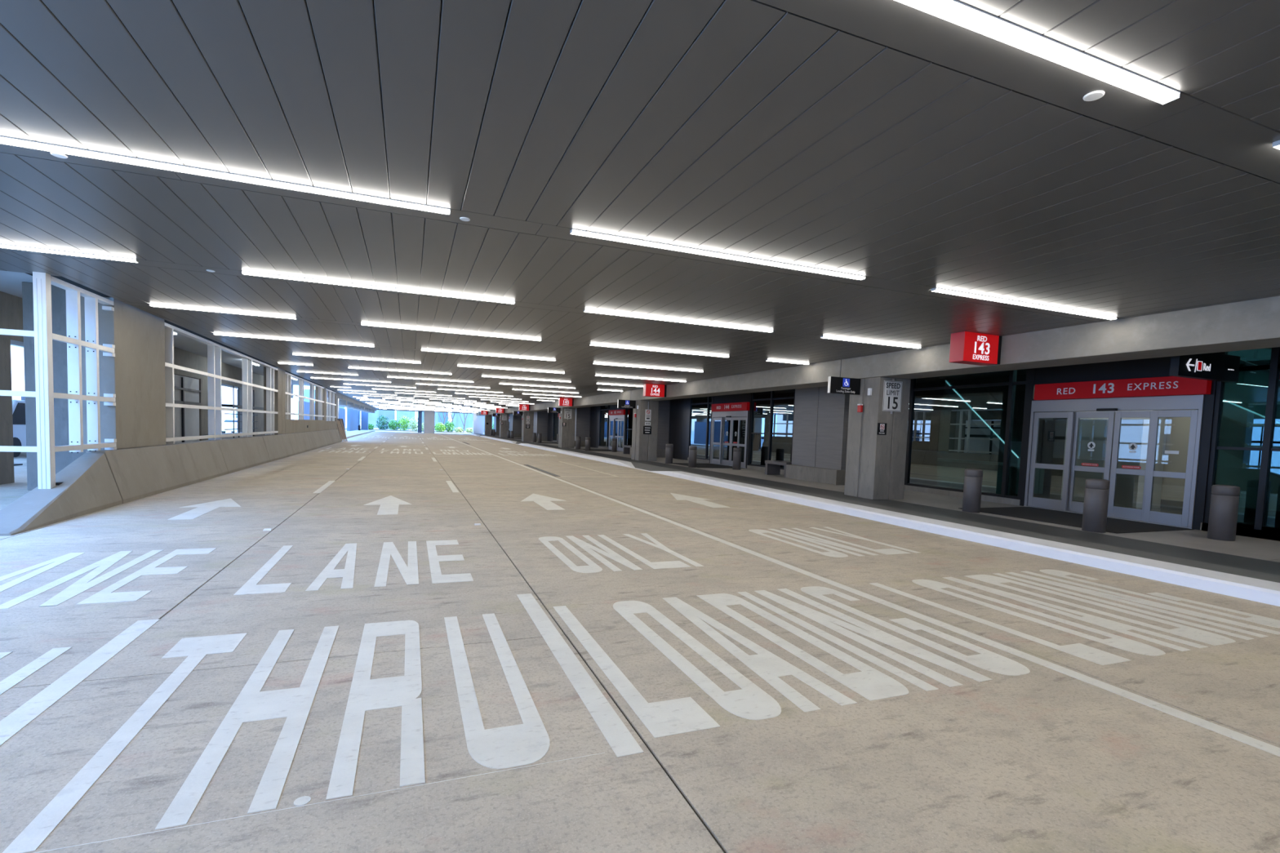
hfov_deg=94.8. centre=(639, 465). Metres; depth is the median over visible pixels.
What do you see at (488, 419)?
concrete column
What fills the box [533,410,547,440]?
stone pier
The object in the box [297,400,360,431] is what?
wall
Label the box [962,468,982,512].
bollard
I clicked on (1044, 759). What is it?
road
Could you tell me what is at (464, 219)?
ceiling sensor
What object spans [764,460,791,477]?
bench
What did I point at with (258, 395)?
concrete pier
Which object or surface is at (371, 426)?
shrub
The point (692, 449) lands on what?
bollard
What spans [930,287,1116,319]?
recessed light
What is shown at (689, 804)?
joint
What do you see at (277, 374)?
concrete pier
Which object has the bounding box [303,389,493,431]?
sky
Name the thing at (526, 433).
concrete column
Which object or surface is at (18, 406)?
car
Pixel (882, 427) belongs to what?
no smoking sign
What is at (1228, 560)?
curb
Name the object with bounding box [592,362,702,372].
recessed light
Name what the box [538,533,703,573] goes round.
painted word
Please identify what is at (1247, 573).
sidewalk edge
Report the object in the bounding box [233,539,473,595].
painted word
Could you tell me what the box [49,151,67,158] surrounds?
ceiling sensor
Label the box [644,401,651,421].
parking sign
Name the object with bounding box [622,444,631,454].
bench
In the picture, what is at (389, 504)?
painted arrow
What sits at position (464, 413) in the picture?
tree
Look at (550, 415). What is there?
wall panel
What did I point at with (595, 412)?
wall panel
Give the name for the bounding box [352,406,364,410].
beam
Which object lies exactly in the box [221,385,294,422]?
building
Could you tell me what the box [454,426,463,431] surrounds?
shrub
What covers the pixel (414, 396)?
recessed light
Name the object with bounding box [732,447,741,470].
bollard
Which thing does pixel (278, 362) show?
recessed light
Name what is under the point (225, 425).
car
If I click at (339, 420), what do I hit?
board panel
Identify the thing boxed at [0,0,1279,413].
ceiling
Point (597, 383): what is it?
recessed light
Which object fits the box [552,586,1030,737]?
painted word
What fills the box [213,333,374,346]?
recessed light
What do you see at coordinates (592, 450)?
door mat
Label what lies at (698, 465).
door mat
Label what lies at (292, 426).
wall
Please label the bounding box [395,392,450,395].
recessed light
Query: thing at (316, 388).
concrete pier
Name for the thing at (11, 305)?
concrete beam
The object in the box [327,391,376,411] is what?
fascia
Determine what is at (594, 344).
recessed light
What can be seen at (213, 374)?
aluminium frame
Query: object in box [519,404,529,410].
gate sign
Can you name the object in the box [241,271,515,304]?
recessed light
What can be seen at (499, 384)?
recessed light
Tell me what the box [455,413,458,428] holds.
concrete column
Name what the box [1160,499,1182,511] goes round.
baseboard
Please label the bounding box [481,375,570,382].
recessed light
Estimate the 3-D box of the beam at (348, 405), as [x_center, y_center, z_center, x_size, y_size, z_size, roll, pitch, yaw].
[-27.942,-5.737,56.076,1.250,0.395,0.900,1,4,-21]
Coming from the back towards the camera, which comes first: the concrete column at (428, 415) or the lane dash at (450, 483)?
the concrete column at (428, 415)
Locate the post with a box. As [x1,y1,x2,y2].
[32,271,62,488]
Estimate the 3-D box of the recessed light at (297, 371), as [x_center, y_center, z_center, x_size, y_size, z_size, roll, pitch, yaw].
[-13.368,-3.935,25.219,2.334,0.030,0.086,1,4,-21]
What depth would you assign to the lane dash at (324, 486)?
13.95 m
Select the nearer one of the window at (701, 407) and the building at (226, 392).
the window at (701, 407)
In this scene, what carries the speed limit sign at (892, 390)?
attached to the concrete column at (875, 464)
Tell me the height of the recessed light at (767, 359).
0.030 m
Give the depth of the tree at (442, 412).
111.74 m
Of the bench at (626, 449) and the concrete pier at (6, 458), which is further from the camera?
the bench at (626, 449)
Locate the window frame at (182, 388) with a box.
[173,377,200,442]
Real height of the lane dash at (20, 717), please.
0.003 m
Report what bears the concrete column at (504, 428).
on the curb at (1228, 560)
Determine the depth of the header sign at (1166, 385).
11.68 m
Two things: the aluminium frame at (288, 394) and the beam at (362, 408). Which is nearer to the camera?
the aluminium frame at (288, 394)
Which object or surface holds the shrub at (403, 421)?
on the garden bed
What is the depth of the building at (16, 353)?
33.84 m
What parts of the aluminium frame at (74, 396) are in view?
head rail, rail, rail, rail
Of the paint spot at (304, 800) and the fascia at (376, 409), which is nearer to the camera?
the paint spot at (304, 800)
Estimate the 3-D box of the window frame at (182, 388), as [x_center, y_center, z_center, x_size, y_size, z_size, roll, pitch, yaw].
[-16.328,-1.692,19.853,0.060,2.900,9.000,1,4,-21]
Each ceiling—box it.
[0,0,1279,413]
[0,250,61,276]
[0,270,309,386]
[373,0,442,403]
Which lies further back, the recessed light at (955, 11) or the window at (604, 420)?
the window at (604, 420)
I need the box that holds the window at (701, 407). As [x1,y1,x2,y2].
[687,395,711,463]
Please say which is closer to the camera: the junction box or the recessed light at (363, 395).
the junction box
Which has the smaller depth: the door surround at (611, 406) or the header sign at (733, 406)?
the header sign at (733, 406)
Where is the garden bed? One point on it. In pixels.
(345, 428)
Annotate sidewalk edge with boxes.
[469,432,1279,582]
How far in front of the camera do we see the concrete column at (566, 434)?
42.73 m
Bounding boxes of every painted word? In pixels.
[0,547,217,608]
[0,647,71,695]
[2,613,549,852]
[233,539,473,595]
[318,449,366,453]
[326,447,364,449]
[381,448,420,450]
[381,451,422,453]
[432,452,490,455]
[440,449,469,452]
[497,453,556,456]
[498,450,528,453]
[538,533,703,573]
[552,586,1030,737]
[748,526,919,557]
[870,568,1279,665]
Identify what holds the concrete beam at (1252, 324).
on the concrete column at (526, 433)
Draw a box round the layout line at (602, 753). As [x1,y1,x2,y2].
[35,752,604,852]
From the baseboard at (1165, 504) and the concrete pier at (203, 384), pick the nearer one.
the baseboard at (1165, 504)
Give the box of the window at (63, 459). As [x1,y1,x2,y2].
[22,281,103,490]
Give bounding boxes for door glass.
[1060,409,1168,508]
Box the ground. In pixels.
[225,426,466,433]
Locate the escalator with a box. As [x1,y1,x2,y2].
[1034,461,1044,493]
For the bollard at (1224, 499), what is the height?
0.895 m
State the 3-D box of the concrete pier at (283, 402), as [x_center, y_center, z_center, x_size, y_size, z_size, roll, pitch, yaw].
[-15.312,-2.689,24.819,0.500,2.725,0.680,1,4,-21]
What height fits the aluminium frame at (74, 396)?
2.675 m
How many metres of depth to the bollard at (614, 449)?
38.11 m
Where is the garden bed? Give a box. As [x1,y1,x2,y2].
[345,427,466,433]
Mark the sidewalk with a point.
(1242, 546)
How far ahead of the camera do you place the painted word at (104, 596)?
5.67 m
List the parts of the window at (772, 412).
sill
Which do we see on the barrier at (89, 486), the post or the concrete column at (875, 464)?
the post
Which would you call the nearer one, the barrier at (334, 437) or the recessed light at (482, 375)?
the recessed light at (482, 375)
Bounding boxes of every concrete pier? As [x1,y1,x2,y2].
[0,337,14,484]
[80,295,165,448]
[197,378,208,440]
[236,389,265,435]
[263,366,282,434]
[281,368,285,434]
[315,386,325,430]
[327,397,338,421]
[328,391,337,429]
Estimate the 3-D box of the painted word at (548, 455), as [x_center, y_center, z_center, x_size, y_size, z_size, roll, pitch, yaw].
[-6.412,-0.596,33.453,3.015,0.003,2.360,1,4,-21]
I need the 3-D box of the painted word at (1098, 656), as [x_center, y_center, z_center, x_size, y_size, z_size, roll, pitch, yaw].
[4.362,1.403,5.956,3.015,0.003,2.360,1,4,-21]
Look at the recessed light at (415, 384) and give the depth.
30.62 m
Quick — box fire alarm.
[857,404,862,412]
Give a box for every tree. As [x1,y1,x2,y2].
[438,412,447,427]
[446,413,454,424]
[459,413,467,431]
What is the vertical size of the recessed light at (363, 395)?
0.030 m
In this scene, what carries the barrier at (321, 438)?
on the road
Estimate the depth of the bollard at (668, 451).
26.42 m
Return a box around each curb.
[464,432,1279,606]
[471,432,1279,575]
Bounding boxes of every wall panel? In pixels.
[547,413,554,441]
[589,405,600,448]
[668,398,691,460]
[786,386,849,484]
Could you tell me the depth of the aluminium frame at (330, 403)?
39.93 m
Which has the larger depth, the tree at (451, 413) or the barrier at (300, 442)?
the tree at (451, 413)
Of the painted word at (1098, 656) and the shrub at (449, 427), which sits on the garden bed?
the shrub at (449, 427)
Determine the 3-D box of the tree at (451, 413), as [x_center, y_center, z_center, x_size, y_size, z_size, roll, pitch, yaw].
[-36.207,-9.712,113.165,2.027,6.560,1.770,1,4,-21]
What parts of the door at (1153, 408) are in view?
panel, panel, panel, panel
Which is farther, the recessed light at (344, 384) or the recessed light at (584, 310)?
the recessed light at (344, 384)
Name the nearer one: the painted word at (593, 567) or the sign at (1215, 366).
the painted word at (593, 567)
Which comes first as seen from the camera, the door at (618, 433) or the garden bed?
the door at (618, 433)
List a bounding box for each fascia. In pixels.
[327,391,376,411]
[376,408,472,413]
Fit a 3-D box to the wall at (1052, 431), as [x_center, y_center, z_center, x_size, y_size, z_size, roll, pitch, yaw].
[5.896,-3.531,42.960,0.300,5.400,116.000,1,4,-21]
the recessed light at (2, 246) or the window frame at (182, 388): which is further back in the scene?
the window frame at (182, 388)
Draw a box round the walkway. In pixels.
[342,430,375,439]
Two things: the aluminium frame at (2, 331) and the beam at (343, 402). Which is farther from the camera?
the beam at (343, 402)
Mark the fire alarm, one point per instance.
(860, 408)
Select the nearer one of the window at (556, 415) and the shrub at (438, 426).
the window at (556, 415)
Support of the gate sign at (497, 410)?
hanging from the ceiling at (907, 149)
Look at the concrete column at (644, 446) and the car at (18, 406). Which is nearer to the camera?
the car at (18, 406)
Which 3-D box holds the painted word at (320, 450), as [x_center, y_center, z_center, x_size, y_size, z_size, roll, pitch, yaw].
[-15.214,-0.700,30.002,2.185,0.003,2.330,1,4,-21]
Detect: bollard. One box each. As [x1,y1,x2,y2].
[506,431,510,438]
[510,431,513,439]
[532,432,536,442]
[537,433,542,443]
[575,436,581,448]
[585,437,590,450]
[611,438,617,452]
[665,444,673,463]
[688,445,697,467]
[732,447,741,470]
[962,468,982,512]
[1081,478,1110,533]
[1207,484,1239,541]
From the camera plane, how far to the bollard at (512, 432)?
67.15 m
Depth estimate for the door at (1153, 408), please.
11.97 m
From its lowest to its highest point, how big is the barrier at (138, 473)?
1.020 m
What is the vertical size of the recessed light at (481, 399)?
0.030 m
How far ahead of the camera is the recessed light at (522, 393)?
36.37 m
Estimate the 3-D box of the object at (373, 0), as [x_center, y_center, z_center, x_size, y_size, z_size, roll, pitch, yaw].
[-13.416,-5.144,41.734,15.120,0.365,122.000,1,4,-21]
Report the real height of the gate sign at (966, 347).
0.530 m
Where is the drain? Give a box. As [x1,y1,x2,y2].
[524,464,559,476]
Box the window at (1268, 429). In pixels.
[1201,346,1279,541]
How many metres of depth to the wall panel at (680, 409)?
31.23 m
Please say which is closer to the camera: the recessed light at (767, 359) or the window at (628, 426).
the recessed light at (767, 359)
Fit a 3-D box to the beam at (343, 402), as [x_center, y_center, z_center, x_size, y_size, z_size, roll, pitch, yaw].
[-25.321,-5.250,49.388,1.250,0.395,0.900,1,4,-21]
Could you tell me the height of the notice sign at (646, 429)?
0.390 m
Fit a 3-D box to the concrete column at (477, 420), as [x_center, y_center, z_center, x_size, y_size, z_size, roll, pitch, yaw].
[-27.023,-6.953,98.438,1.700,3.600,1.500,1,4,-21]
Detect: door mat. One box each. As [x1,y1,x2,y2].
[581,448,619,451]
[672,462,745,468]
[960,506,1194,533]
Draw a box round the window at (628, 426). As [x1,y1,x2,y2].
[625,408,632,445]
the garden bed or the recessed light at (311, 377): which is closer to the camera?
the recessed light at (311, 377)
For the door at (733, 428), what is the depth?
26.63 m
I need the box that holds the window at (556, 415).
[552,413,559,442]
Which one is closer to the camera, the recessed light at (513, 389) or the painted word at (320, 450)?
the painted word at (320, 450)
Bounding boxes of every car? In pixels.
[12,399,26,457]
[222,417,237,433]
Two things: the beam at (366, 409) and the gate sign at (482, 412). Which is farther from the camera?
the gate sign at (482, 412)
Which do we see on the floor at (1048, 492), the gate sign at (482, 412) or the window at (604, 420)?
the window at (604, 420)
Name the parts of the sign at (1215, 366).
icon frame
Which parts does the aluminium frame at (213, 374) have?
head rail, rail, rail, rail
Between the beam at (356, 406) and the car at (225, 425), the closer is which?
the car at (225, 425)
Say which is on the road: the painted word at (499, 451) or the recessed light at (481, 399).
the painted word at (499, 451)
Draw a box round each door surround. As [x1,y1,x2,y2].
[608,404,626,445]
[709,392,751,468]
[1019,352,1219,529]
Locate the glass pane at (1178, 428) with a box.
[1160,409,1191,501]
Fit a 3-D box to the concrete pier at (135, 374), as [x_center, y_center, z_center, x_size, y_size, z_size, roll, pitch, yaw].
[-10.147,-1.730,11.637,0.500,2.725,2.360,1,4,-21]
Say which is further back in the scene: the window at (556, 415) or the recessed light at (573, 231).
the window at (556, 415)
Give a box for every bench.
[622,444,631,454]
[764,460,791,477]
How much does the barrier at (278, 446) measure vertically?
1.020 m
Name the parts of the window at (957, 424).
sill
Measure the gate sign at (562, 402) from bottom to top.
0.530 m
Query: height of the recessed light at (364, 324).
0.030 m
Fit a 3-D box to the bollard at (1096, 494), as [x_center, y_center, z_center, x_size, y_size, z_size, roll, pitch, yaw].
[7.787,0.684,10.055,0.330,0.895,0.330,1,4,-21]
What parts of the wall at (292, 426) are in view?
panel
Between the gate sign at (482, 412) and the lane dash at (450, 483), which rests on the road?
the lane dash at (450, 483)
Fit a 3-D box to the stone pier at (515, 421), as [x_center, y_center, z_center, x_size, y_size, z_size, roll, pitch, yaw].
[-16.172,-5.304,76.501,1.500,3.350,2.580,1,4,-21]
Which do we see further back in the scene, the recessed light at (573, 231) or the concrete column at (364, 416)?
the concrete column at (364, 416)
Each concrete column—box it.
[360,411,368,430]
[417,410,422,432]
[423,410,435,433]
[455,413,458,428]
[472,413,484,433]
[484,414,492,435]
[499,413,508,437]
[521,411,533,441]
[558,407,575,448]
[631,400,658,461]
[844,377,911,499]
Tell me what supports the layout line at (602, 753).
on the road
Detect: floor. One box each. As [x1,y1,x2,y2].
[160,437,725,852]
[1033,485,1182,514]
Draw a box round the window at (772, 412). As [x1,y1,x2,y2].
[746,389,795,473]
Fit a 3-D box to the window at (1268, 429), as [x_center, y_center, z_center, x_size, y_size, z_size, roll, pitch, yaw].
[11.123,-0.337,8.484,0.200,3.350,4.510,1,4,-21]
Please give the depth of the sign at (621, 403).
28.54 m
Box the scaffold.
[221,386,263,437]
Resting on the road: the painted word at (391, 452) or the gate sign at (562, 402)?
the painted word at (391, 452)
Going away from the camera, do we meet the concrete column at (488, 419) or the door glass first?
the door glass
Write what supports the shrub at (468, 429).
on the garden bed
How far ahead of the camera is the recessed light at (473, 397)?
42.47 m
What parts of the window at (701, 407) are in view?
sill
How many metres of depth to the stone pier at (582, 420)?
46.71 m
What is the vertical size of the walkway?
0.190 m
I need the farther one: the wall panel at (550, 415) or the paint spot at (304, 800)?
the wall panel at (550, 415)
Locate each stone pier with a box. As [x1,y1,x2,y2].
[493,416,499,435]
[509,413,521,437]
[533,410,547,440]
[574,406,590,446]
[630,400,670,457]
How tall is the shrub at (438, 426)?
1.937 m
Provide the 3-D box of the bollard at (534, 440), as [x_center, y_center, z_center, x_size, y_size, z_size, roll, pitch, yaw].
[-9.892,-2.596,55.174,0.330,0.895,0.330,1,4,-21]
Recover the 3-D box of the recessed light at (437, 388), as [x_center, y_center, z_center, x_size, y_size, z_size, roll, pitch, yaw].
[-9.959,-4.372,34.651,3.712,0.030,0.086,1,4,-21]
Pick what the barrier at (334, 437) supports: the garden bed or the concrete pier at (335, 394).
the concrete pier at (335, 394)
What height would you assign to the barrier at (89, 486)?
0.983 m
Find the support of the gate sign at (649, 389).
hanging from the ceiling at (907, 149)
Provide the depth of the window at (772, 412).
23.46 m
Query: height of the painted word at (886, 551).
0.003 m
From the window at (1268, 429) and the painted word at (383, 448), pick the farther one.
the painted word at (383, 448)
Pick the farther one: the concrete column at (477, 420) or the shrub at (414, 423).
the shrub at (414, 423)
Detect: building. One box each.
[10,345,25,400]
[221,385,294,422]
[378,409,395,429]
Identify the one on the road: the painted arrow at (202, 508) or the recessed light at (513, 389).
the painted arrow at (202, 508)
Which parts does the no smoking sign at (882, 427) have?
pictogram panel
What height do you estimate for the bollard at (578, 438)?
0.895 m
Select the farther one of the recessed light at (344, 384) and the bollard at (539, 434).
the bollard at (539, 434)
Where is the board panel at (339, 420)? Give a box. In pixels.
[337,418,346,439]
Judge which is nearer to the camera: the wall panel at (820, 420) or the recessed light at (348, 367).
the wall panel at (820, 420)
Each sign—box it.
[480,410,488,414]
[492,413,500,417]
[495,408,504,413]
[502,413,506,420]
[513,411,522,415]
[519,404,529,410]
[547,407,560,413]
[558,397,573,406]
[564,408,572,419]
[608,409,625,415]
[617,400,635,408]
[643,383,666,397]
[643,426,651,434]
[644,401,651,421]
[711,401,749,411]
[827,376,860,395]
[876,422,886,435]
[882,378,902,413]
[949,331,1001,365]
[1033,376,1211,399]
[1168,351,1239,382]
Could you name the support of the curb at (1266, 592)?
on the road
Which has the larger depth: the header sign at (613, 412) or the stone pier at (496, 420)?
the stone pier at (496, 420)
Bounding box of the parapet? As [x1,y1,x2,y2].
[222,431,266,439]
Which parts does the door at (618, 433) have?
pane, panel, panel, pane, panel, pane, panel, pane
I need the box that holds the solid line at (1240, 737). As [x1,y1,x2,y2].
[435,432,1279,756]
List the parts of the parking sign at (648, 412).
plate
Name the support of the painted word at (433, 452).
on the road
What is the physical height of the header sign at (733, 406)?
0.350 m
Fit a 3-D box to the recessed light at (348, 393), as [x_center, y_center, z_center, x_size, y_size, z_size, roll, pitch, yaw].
[-19.672,-5.203,42.975,3.552,0.030,0.086,1,4,-21]
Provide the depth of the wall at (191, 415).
22.82 m
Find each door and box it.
[608,414,625,451]
[710,410,748,468]
[1023,395,1204,528]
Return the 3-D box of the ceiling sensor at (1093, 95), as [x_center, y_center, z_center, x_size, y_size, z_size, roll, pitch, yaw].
[2.579,-2.097,3.345,0.100,0.009,0.100,1,4,-21]
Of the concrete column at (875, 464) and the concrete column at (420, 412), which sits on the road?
the concrete column at (420, 412)
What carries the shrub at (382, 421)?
on the garden bed
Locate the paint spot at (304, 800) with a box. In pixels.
[293,795,311,806]
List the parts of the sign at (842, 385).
edge trim, symbol panel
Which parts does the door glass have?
door, door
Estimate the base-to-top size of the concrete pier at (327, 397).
3.110 m
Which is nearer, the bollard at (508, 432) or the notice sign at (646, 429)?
the notice sign at (646, 429)
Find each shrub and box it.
[368,423,373,429]
[375,415,389,429]
[387,419,399,430]
[397,415,409,430]
[408,416,417,431]
[434,422,445,431]
[444,421,455,431]
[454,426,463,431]
[465,427,472,432]
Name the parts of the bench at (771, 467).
leg, seat, leg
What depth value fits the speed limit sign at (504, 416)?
71.21 m
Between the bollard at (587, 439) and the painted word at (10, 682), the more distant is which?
the bollard at (587, 439)
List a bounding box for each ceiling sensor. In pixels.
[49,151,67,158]
[459,217,470,221]
[1083,90,1105,101]
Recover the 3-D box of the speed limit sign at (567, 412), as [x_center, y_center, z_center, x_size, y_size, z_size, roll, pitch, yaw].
[-5.213,-3.717,42.588,0.565,0.840,0.015,1,4,-21]
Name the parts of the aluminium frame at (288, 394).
rail, head rail, rail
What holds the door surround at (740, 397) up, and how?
on the floor at (1048, 492)
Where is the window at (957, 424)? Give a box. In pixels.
[903,368,1029,505]
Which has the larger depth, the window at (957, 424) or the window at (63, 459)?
the window at (957, 424)
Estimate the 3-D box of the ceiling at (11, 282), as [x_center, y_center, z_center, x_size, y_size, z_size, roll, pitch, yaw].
[-20.405,-4.617,24.782,9.030,0.630,38.480,1,4,-21]
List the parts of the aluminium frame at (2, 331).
rail, rail, rail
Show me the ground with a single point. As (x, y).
(226, 432)
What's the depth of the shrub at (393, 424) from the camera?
106.56 m
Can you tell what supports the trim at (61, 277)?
on the concrete pier at (135, 374)
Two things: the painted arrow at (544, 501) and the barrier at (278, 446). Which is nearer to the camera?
the painted arrow at (544, 501)
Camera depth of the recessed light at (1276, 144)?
3.77 m
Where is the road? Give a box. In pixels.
[0,430,1279,852]
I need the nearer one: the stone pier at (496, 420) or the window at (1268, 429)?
the window at (1268, 429)
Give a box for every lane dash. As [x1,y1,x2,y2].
[0,618,159,746]
[313,480,335,493]
[445,480,458,492]
[516,593,644,757]
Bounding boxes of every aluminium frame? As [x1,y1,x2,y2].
[0,328,36,452]
[50,275,116,453]
[164,322,278,444]
[284,371,324,420]
[325,388,336,421]
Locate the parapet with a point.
(241, 432)
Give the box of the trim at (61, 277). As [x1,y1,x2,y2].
[25,272,333,391]
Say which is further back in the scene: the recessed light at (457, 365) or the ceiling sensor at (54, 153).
the recessed light at (457, 365)
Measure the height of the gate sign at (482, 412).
0.530 m
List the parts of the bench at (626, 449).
leg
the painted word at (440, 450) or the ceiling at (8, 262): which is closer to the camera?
the ceiling at (8, 262)
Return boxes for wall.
[173,374,199,443]
[285,419,336,433]
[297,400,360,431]
[613,411,1067,487]
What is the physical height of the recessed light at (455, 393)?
0.030 m
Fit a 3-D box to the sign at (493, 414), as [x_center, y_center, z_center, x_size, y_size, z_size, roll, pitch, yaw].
[-17.461,-6.087,71.501,0.909,0.390,0.094,1,4,-21]
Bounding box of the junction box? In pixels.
[867,387,871,395]
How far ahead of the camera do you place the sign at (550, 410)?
42.85 m
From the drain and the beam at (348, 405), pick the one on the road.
the drain
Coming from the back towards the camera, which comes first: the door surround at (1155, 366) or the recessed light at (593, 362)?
the recessed light at (593, 362)
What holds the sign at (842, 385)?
attached to the concrete column at (875, 464)
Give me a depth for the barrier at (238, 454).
18.22 m
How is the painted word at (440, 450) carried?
on the road
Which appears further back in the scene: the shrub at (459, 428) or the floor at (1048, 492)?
the shrub at (459, 428)
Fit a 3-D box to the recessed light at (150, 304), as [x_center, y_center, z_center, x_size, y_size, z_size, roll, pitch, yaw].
[-7.872,-2.915,11.192,2.334,0.030,0.086,1,4,-21]
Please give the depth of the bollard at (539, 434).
52.84 m
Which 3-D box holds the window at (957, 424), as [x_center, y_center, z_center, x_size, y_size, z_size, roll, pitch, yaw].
[8.168,-0.885,16.027,0.200,3.350,4.890,1,4,-21]
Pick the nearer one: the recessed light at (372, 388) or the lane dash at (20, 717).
the lane dash at (20, 717)
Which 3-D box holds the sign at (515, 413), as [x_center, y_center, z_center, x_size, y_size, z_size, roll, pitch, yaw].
[-11.856,-5.047,57.195,0.909,0.390,0.094,1,4,-21]
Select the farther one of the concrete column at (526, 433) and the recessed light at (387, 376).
the concrete column at (526, 433)
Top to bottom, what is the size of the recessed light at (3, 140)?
0.030 m
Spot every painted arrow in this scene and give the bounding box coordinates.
[167,498,240,519]
[364,495,411,515]
[521,493,566,510]
[670,493,730,507]
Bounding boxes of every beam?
[0,291,293,398]
[338,400,346,405]
[338,402,354,407]
[346,404,359,408]
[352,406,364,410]
[357,408,368,411]
[480,295,1279,415]
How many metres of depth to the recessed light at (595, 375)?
22.34 m
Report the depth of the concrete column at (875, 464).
14.16 m
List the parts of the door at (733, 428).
panel, pane, panel, pane, panel, pane, panel, pane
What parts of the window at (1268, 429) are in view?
sill, frame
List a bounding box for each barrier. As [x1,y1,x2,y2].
[0,453,122,536]
[85,440,227,503]
[211,435,270,474]
[261,434,293,462]
[284,431,316,455]
[311,430,330,448]
[326,429,341,444]
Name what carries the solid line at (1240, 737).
on the road
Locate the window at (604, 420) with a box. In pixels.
[598,404,609,449]
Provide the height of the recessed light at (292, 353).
0.030 m
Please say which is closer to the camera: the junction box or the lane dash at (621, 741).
the lane dash at (621, 741)
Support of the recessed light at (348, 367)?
in the ceiling at (907, 149)
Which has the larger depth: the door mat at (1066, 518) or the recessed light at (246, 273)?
the door mat at (1066, 518)
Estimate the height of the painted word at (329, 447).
0.003 m
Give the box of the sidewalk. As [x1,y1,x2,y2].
[480,433,1279,562]
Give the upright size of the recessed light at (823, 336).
0.030 m
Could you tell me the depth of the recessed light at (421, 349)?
16.61 m
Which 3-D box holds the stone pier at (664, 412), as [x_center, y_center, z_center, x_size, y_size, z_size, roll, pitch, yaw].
[0.644,-2.184,33.583,1.500,3.350,2.580,1,4,-21]
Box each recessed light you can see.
[0,135,450,214]
[0,244,138,262]
[149,303,296,319]
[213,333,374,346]
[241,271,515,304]
[278,362,313,365]
[292,353,421,364]
[297,371,358,375]
[311,377,391,382]
[343,383,416,388]
[347,392,389,395]
[348,367,451,374]
[360,323,541,341]
[363,395,413,398]
[372,388,435,392]
[386,376,473,382]
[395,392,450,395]
[413,395,465,399]
[415,383,490,388]
[421,349,555,360]
[437,388,499,392]
[454,392,513,396]
[457,364,564,373]
[472,396,521,399]
[480,399,528,402]
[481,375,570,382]
[498,383,575,388]
[513,389,578,393]
[522,393,581,397]
[569,228,865,279]
[583,309,773,332]
[589,343,728,357]
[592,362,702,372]
[595,374,686,382]
[596,382,643,386]
[765,359,808,364]
[820,335,920,348]
[895,0,1180,104]
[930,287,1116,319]
[1272,140,1279,149]
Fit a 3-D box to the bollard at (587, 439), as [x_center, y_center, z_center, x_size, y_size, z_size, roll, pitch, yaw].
[-3.424,-1.396,38.667,0.330,0.895,0.330,1,4,-21]

